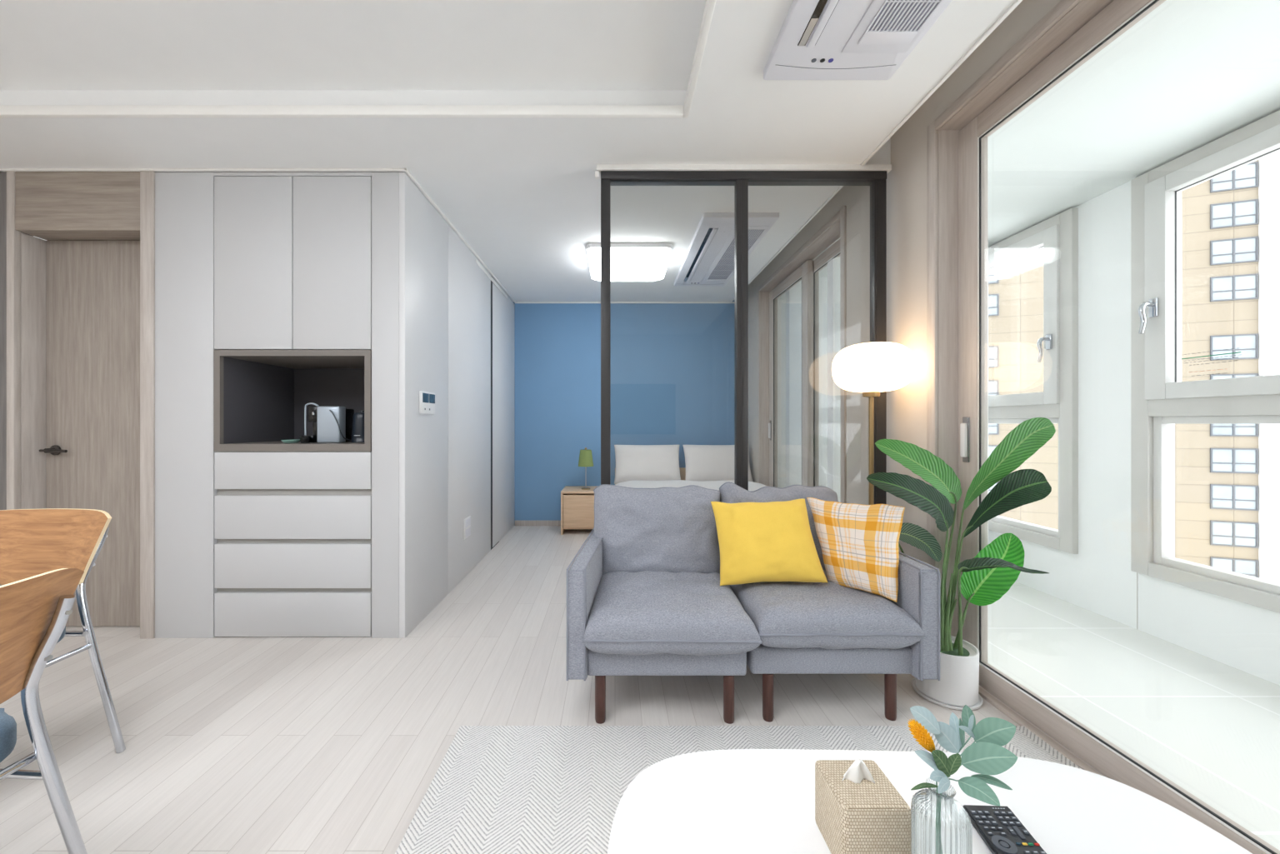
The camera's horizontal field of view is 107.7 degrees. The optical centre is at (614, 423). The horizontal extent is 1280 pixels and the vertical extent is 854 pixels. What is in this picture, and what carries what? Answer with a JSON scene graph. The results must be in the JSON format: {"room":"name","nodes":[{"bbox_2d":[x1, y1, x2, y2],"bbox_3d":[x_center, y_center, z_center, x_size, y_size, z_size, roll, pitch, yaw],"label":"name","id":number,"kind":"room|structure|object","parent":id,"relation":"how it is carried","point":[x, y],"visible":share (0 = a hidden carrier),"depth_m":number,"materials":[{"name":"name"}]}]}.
{"room":"studio apartment","nodes":[
{"label":"studio apartment","id":0,"kind":"room"},
{"bbox_2d":[0,171,33,585],"bbox_3d":[-3.589,-0.089,2.340,1.222,2.287,0.100,0,0,0],"label":"wall","id":1,"kind":"structure","parent":0,"point":[2,174],"depth_m":2.29,"materials":[{"name":"white paint"}]},
{"bbox_2d":[6,170,154,638],"bbox_3d":[-2.618,-0.090,2.411,0.719,2.288,0.258,0,0,0],"label":"door","id":2,"kind":"structure","parent":1,"relation":"in","point":[81,300],"depth_m":2.41,"materials":[{"name":"grey wood"}]},
{"bbox_2d":[399,172,490,638],"bbox_3d":[-1.045,-0.089,3.080,0.030,2.286,1.580,0,0,0],"label":"wall","id":3,"kind":"structure","parent":0,"point":[445,295],"depth_m":2.74,"materials":[{"name":"white paint"}]},
{"bbox_2d":[419,390,434,414],"bbox_3d":[-1.022,-0.111,2.545,0.016,0.120,0.190,0,0,0],"label":"thermostat","id":4,"kind":"object","parent":3,"relation":"attached to","point":[427,400],"visible":1,"depth_m":2.52,"materials":[{"name":"white plastic"}]},
{"bbox_2d":[463,515,470,539],"bbox_3d":[-1.024,0.723,3.240,0.012,0.138,0.140,0,0,0],"label":"power outlet","id":5,"kind":"object","parent":3,"relation":"attached to","point":[467,522],"visible":1,"depth_m":3.21,"materials":[{"name":"white plastic"}]},
{"bbox_2d":[465,516,470,528],"bbox_3d":[-1.020,0.689,3.240,0.004,0.056,0.110,0,0,0],"label":"socket","id":6,"kind":"object","parent":5,"relation":"attached to","point":[467,521],"depth_m":3.23,"materials":[{"name":"white plastic"}]},
{"bbox_2d":[465,526,470,538],"bbox_3d":[-1.020,0.757,3.240,0.004,0.056,0.110,0,0,0],"label":"socket","id":7,"kind":"object","parent":5,"relation":"attached to","point":[467,529],"depth_m":3.23,"materials":[{"name":"white plastic"}]},
{"bbox_2d":[475,259,514,549],"bbox_3d":[-1.042,-0.086,4.125,0.036,2.280,1.350,0,0,0],"label":"door","id":8,"kind":"structure","parent":3,"relation":"in","point":[502,307],"depth_m":4.24,"materials":[{"name":"white wood"}]},
{"bbox_2d":[0,0,1022,303],"bbox_3d":[-1.420,-1.239,1.400,5.560,0.014,6.800,0,0,0],"label":"trim","id":9,"kind":"structure","parent":3,"relation":"attached to","point":[1017,2],"depth_m":2.28,"materials":[{"name":"white paint"}]},
{"bbox_2d":[0,0,1016,302],"bbox_3d":[-1.370,-1.396,1.400,5.860,0.300,7.000,0,0,0],"label":"ceiling","id":10,"kind":"structure","parent":0,"point":[524,194],"depth_m":1.90,"materials":[{"name":"paint"}]},
{"bbox_2d":[0,0,715,118],"bbox_3d":[-1.601,-1.262,0.200,3.798,0.039,3.400,0,0,0],"label":"trim","id":11,"kind":"structure","parent":10,"relation":"attached to","point":[6,111],"depth_m":1.88,"materials":[{"name":"white paint"}]},
{"bbox_2d":[586,242,672,281],"bbox_3d":[0.100,-1.198,3.510,0.600,0.094,0.580,0,0,0],"label":"ceiling light","id":12,"kind":"object","parent":10,"relation":"attached to","point":[630,262],"visible":1,"depth_m":3.31,"materials":[{"name":"white plastic"}]},
{"bbox_2d":[674,212,779,285],"bbox_3d":[0.750,-1.230,3.455,0.451,0.044,1.390,0,0,0],"label":"air conditioner","id":13,"kind":"object","parent":10,"relation":"attached to","point":[708,260],"visible":0.93,"depth_m":3.21,"materials":[{"name":"white plastic"}]},
{"bbox_2d":[763,0,952,79],"bbox_3d":[0.750,-1.230,0.965,0.451,0.044,1.390,0,0,0],"label":"air conditioner","id":14,"kind":"object","parent":10,"relation":"attached to","point":[817,39],"visible":1,"depth_m":1.47,"materials":[{"name":"white plastic"}]},
{"bbox_2d":[0,525,1106,853],"bbox_3d":[-1.405,1.114,1.400,5.790,0.120,7.000,0,0,0],"label":"floor","id":15,"kind":"structure","parent":0,"point":[234,745],"depth_m":1.70,"materials":[{"name":"beige wood"}]},
{"bbox_2d":[0,568,87,853],"bbox_3d":[-1.315,0.669,0.744,0.529,0.774,0.521,0,0,2],"label":"dining chair","id":16,"kind":"object","parent":15,"relation":"on","point":[35,611],"visible":1,"depth_m":0.89,"materials":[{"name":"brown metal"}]},
{"bbox_2d":[0,508,125,753],"bbox_3d":[-1.837,0.669,1.280,0.521,0.774,0.529,0,0,0],"label":"dining chair","id":17,"kind":"object","parent":15,"relation":"on","point":[33,542],"visible":0.84,"depth_m":1.49,"materials":[{"name":"brown wood"}]},
{"bbox_2d":[155,172,399,638],"bbox_3d":[-1.644,-0.089,2.563,1.227,2.287,0.553,0,0,0],"label":"tall cabinet","id":18,"kind":"object","parent":15,"relation":"on","point":[277,294],"visible":0.95,"depth_m":2.29,"materials":[{"name":"grey paint"}]},
{"bbox_2d":[280,440,299,443],"bbox_3d":[-1.680,0.094,2.420,0.086,0.015,0.086,0,0,0],"label":"dish","id":19,"kind":"object","parent":18,"relation":"in","point":[282,441],"visible":0.98,"depth_m":2.39,"materials":[{"name":"teal ceramic"}]},
{"bbox_2d":[300,435,310,443],"bbox_3d":[-1.593,0.084,2.400,0.048,0.035,0.048,0,0,0],"label":"espresso cup","id":20,"kind":"object","parent":18,"relation":"in","point":[303,439],"visible":1,"depth_m":2.38,"materials":[{"name":"black ceramic"}]},
{"bbox_2d":[304,402,354,442],"bbox_3d":[-1.521,-0.003,2.488,0.208,0.209,0.185,0,0,0],"label":"coffee machine","id":21,"kind":"object","parent":18,"relation":"in","point":[330,424],"visible":0.91,"depth_m":2.42,"materials":[{"name":"silver metal"}]},
{"bbox_2d":[350,410,364,442],"bbox_3d":[-1.343,0.016,2.500,0.128,0.171,0.104,0,0,0],"label":"tumbler","id":22,"kind":"object","parent":18,"relation":"in","point":[357,431],"visible":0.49,"depth_m":2.46,"materials":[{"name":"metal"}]},
{"bbox_2d":[560,485,598,534],"bbox_3d":[-0.285,0.849,4.592,0.450,0.410,0.386,0,0,0],"label":"nightstand","id":23,"kind":"object","parent":15,"relation":"on","point":[577,504],"visible":0.54,"depth_m":4.40,"materials":[{"name":"brown wood"}]},
{"bbox_2d":[578,447,593,489],"bbox_3d":[-0.285,0.441,4.560,0.152,0.406,0.152,0,0,0],"label":"table lamp","id":24,"kind":"object","parent":23,"relation":"on","point":[585,456],"visible":1,"depth_m":4.51,"materials":[{"name":"green fabric"}]},
{"bbox_2d":[615,467,767,491],"bbox_3d":[0.662,0.754,3.732,1.365,0.600,2.105,0,0,0],"label":"bed","id":25,"kind":"object","parent":15,"relation":"on","point":[715,485],"visible":0.11,"depth_m":3.90,"materials":[{"name":"white fabric"}]},
{"bbox_2d":[614,445,680,484],"bbox_3d":[0.318,0.399,4.579,0.655,0.371,0.260,0,0,0],"label":"pillow","id":26,"kind":"object","parent":25,"relation":"on","point":[633,462],"visible":0.88,"depth_m":4.50,"materials":[{"name":"white fabric"}]},
{"bbox_2d":[615,480,767,491],"bbox_3d":[0.662,0.592,3.515,1.365,0.204,1.670,0,0,0],"label":"duvet","id":27,"kind":"object","parent":25,"relation":"on","point":[715,485],"depth_m":3.87,"materials":[{"name":"white fabric"}]},
{"bbox_2d":[682,445,752,481],"bbox_3d":[1.005,0.399,4.581,0.660,0.371,0.246,0,0,0],"label":"pillow","id":28,"kind":"object","parent":25,"relation":"on","point":[703,462],"visible":0.66,"depth_m":4.51,"materials":[{"name":"white fabric"}]},
{"bbox_2d":[395,725,1081,853],"bbox_3d":[0.440,1.049,0.506,1.950,0.010,2.212,0,0,0],"label":"rug","id":29,"kind":"object","parent":15,"relation":"on","point":[495,789],"visible":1,"depth_m":1.41,"materials":[{"name":"grey fabric"}]},
{"bbox_2d":[607,749,1252,853],"bbox_3d":[0.524,0.883,0.508,1.104,0.319,1.058,0,0,0],"label":"coffee table","id":30,"kind":"object","parent":29,"relation":"on","point":[732,801],"visible":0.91,"depth_m":0.88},
{"bbox_2d":[815,758,910,853],"bbox_3d":[0.415,0.647,0.791,0.111,0.153,0.112,0,0,0],"label":"tissue box","id":31,"kind":"object","parent":30,"relation":"on","point":[858,810],"visible":1,"depth_m":0.75,"materials":[{"name":"wicker"}]},
{"bbox_2d":[910,780,971,853],"bbox_3d":[0.474,0.627,0.680,0.074,0.193,0.073,0,0,0],"label":"vase","id":32,"kind":"object","parent":30,"relation":"on","point":[916,812],"visible":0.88,"depth_m":0.69,"materials":[{"name":"clear glass"}]},
{"bbox_2d":[907,705,1017,853],"bbox_3d":[0.496,0.564,0.676,0.146,0.277,0.099,0,0,16],"label":"bouquet","id":33,"kind":"object","parent":32,"relation":"in","point":[987,757],"visible":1,"depth_m":0.67,"materials":[{"name":"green plant"}]},
{"bbox_2d":[961,805,1046,853],"bbox_3d":[0.672,0.715,0.772,0.085,0.016,0.210,0,0,10],"label":"remote control","id":34,"kind":"object","parent":30,"relation":"on","point":[1002,832],"visible":1,"depth_m":0.81,"materials":[{"name":"grey plastic"}]},
{"bbox_2d":[595,164,891,504],"bbox_3d":[0.617,-0.096,2.287,1.428,2.298,0.087,0,0,0],"label":"sliding door frame","id":35,"kind":"structure","parent":15,"relation":"on","point":[739,176],"depth_m":2.25,"materials":[{"name":"metal"}]},
{"bbox_2d":[565,481,939,724],"bbox_3d":[0.475,0.658,1.869,1.285,0.791,0.612,0,0,0],"label":"sofa","id":36,"kind":"object","parent":15,"relation":"on","point":[645,596],"visible":0.7,"depth_m":1.64,"materials":[{"name":"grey fabric"}]},
{"bbox_2d":[594,485,720,574],"bbox_3d":[0.187,0.475,2.050,0.560,0.397,0.231,0,0,0],"label":"cushion","id":37,"kind":"object","parent":36,"relation":"on","point":[659,531],"depth_m":1.97,"materials":[{"name":"grey fabric"}]},
{"bbox_2d":[584,570,760,655],"bbox_3d":[0.192,0.710,1.796,0.596,0.194,0.457,0,0,0],"label":"seat cushion","id":38,"kind":"object","parent":36,"relation":"on","point":[627,612],"depth_m":1.61,"materials":[{"name":"grey fabric"}]},
{"bbox_2d":[710,498,828,585],"bbox_3d":[0.603,0.467,1.854,0.415,0.322,0.198,0,0,0],"label":"throw pillow","id":39,"kind":"object","parent":36,"relation":"on","point":[772,541],"visible":1,"depth_m":1.79,"materials":[{"name":"yellow fabric"}]},
{"bbox_2d":[720,483,838,569],"bbox_3d":[0.730,0.471,2.060,0.530,0.411,0.219,0,0,0],"label":"cushion","id":40,"kind":"object","parent":36,"relation":"on","point":[729,492],"depth_m":2.01,"materials":[{"name":"grey fabric"}]},
{"bbox_2d":[729,570,924,649],"bbox_3d":[0.771,0.706,1.809,0.578,0.191,0.434,0,0,0],"label":"seat cushion","id":41,"kind":"object","parent":36,"relation":"on","point":[785,615],"depth_m":1.61,"materials":[{"name":"grey fabric"}]},
{"bbox_2d":[806,497,904,602],"bbox_3d":[0.914,0.473,1.817,0.138,0.341,0.367,0,0,-42],"label":"throw pillow","id":42,"kind":"object","parent":36,"relation":"on","point":[859,542],"visible":0.97,"depth_m":1.74,"materials":[{"name":"orange fabric"}]},
{"bbox_2d":[831,341,914,504],"bbox_3d":[1.176,0.345,2.135,0.334,1.416,0.334,0,0,0],"label":"floor lamp","id":43,"kind":"object","parent":15,"relation":"on","point":[870,369],"visible":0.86,"depth_m":2.03,"materials":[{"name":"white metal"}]},
{"bbox_2d":[866,417,1055,710],"bbox_3d":[1.285,0.516,1.738,0.588,1.075,0.395,0,0,32],"label":"potted plant","id":44,"kind":"object","parent":15,"relation":"on","point":[986,577],"visible":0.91,"depth_m":1.75,"materials":[{"name":"green plant"}]},
{"bbox_2d":[513,300,734,525],"bbox_3d":[0.165,-0.246,4.850,2.790,2.600,0.100,0,0,0],"label":"wall","id":45,"kind":"structure","parent":0,"point":[672,364],"depth_m":4.80,"materials":[{"name":"blue paint"}]},
{"bbox_2d":[515,520,560,525],"bbox_3d":[0.166,1.026,4.794,2.389,0.055,0.012,0,0,0],"label":"baseboard","id":46,"kind":"structure","parent":45,"relation":"attached to","point":[517,522],"depth_m":4.79,"materials":[{"name":"grey wood"}]},
{"bbox_2d":[777,240,988,544],"bbox_3d":[2.182,-0.246,3.456,1.376,2.600,2.888,0,0,0],"label":"wall","id":47,"kind":"structure","parent":0,"point":[789,310],"depth_m":4.00,"materials":[{"name":"white paint"}]},
{"bbox_2d":[748,0,1060,565],"bbox_3d":[1.427,-0.246,1.400,0.134,2.600,6.800,0,0,0],"label":"wall","id":48,"kind":"structure","parent":0,"point":[907,179],"depth_m":2.21,"materials":[{"name":"beige paper"}]},
{"bbox_2d":[757,205,846,503],"bbox_3d":[1.442,-0.114,3.585,0.189,2.335,1.682,0,0,0],"label":"window frame","id":49,"kind":"structure","parent":48,"relation":"in","point":[801,266],"depth_m":3.52,"materials":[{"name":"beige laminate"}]},
{"bbox_2d":[926,0,1279,853],"bbox_3d":[1.442,-0.114,0.131,0.189,2.335,3.774,0,0,0],"label":"door","id":50,"kind":"structure","parent":48,"relation":"in","point":[1072,32],"depth_m":1.86,"materials":[{"name":"beige laminate"}]},
{"bbox_2d":[777,0,1279,299],"bbox_3d":[2.182,-1.401,1.400,1.376,0.290,7.000,0,0,0],"label":"ceiling","id":51,"kind":"structure","parent":0,"point":[1188,75],"depth_m":1.87,"materials":[{"name":"paint"}]},
{"bbox_2d":[987,581,1279,850],"bbox_3d":[2.180,1.114,1.400,1.380,0.120,7.000,0,0,0],"label":"floor","id":52,"kind":"structure","parent":0,"point":[1210,727],"depth_m":1.81,"materials":[{"name":"beige tile"}]},
{"bbox_2d":[988,180,1279,685],"bbox_3d":[2.750,-0.246,1.450,0.160,2.600,6.900,0,0,0],"label":"wall","id":53,"kind":"structure","parent":0,"point":[1099,579],"depth_m":2.51,"materials":[{"name":"white paint"}]},
{"bbox_2d":[988,207,1078,554],"bbox_3d":[2.656,-0.245,3.295,0.227,1.998,1.210,0,0,0],"label":"window","id":54,"kind":"structure","parent":53,"relation":"in","point":[1057,235],"depth_m":2.79,"materials":[{"name":"white plastic"}]},
{"bbox_2d":[1136,572,1137,629],"bbox_3d":[2.669,0.904,2.385,0.002,0.300,0.004,0,0,0],"label":"trim","id":55,"kind":"structure","parent":53,"relation":"attached to","point":[1137,572],"depth_m":2.38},
{"bbox_2d":[1130,110,1279,613],"bbox_3d":[2.656,-0.245,1.267,0.227,1.998,2.234,0,0,0],"label":"window","id":56,"kind":"structure","parent":53,"relation":"in","point":[1160,400],"depth_m":2.22,"materials":[{"name":"white plastic"}]},
{"label":"outside","id":57,"kind":"structure","parent":0,"visible":0},
{"bbox_2d":[988,150,1279,583],"bbox_3d":[47.035,-6.946,43.642,36.000,76.000,12.350,0,0,20],"label":"apartment tower","id":58,"kind":"structure","parent":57,"point":[1227,476],"depth_m":37.11,"materials":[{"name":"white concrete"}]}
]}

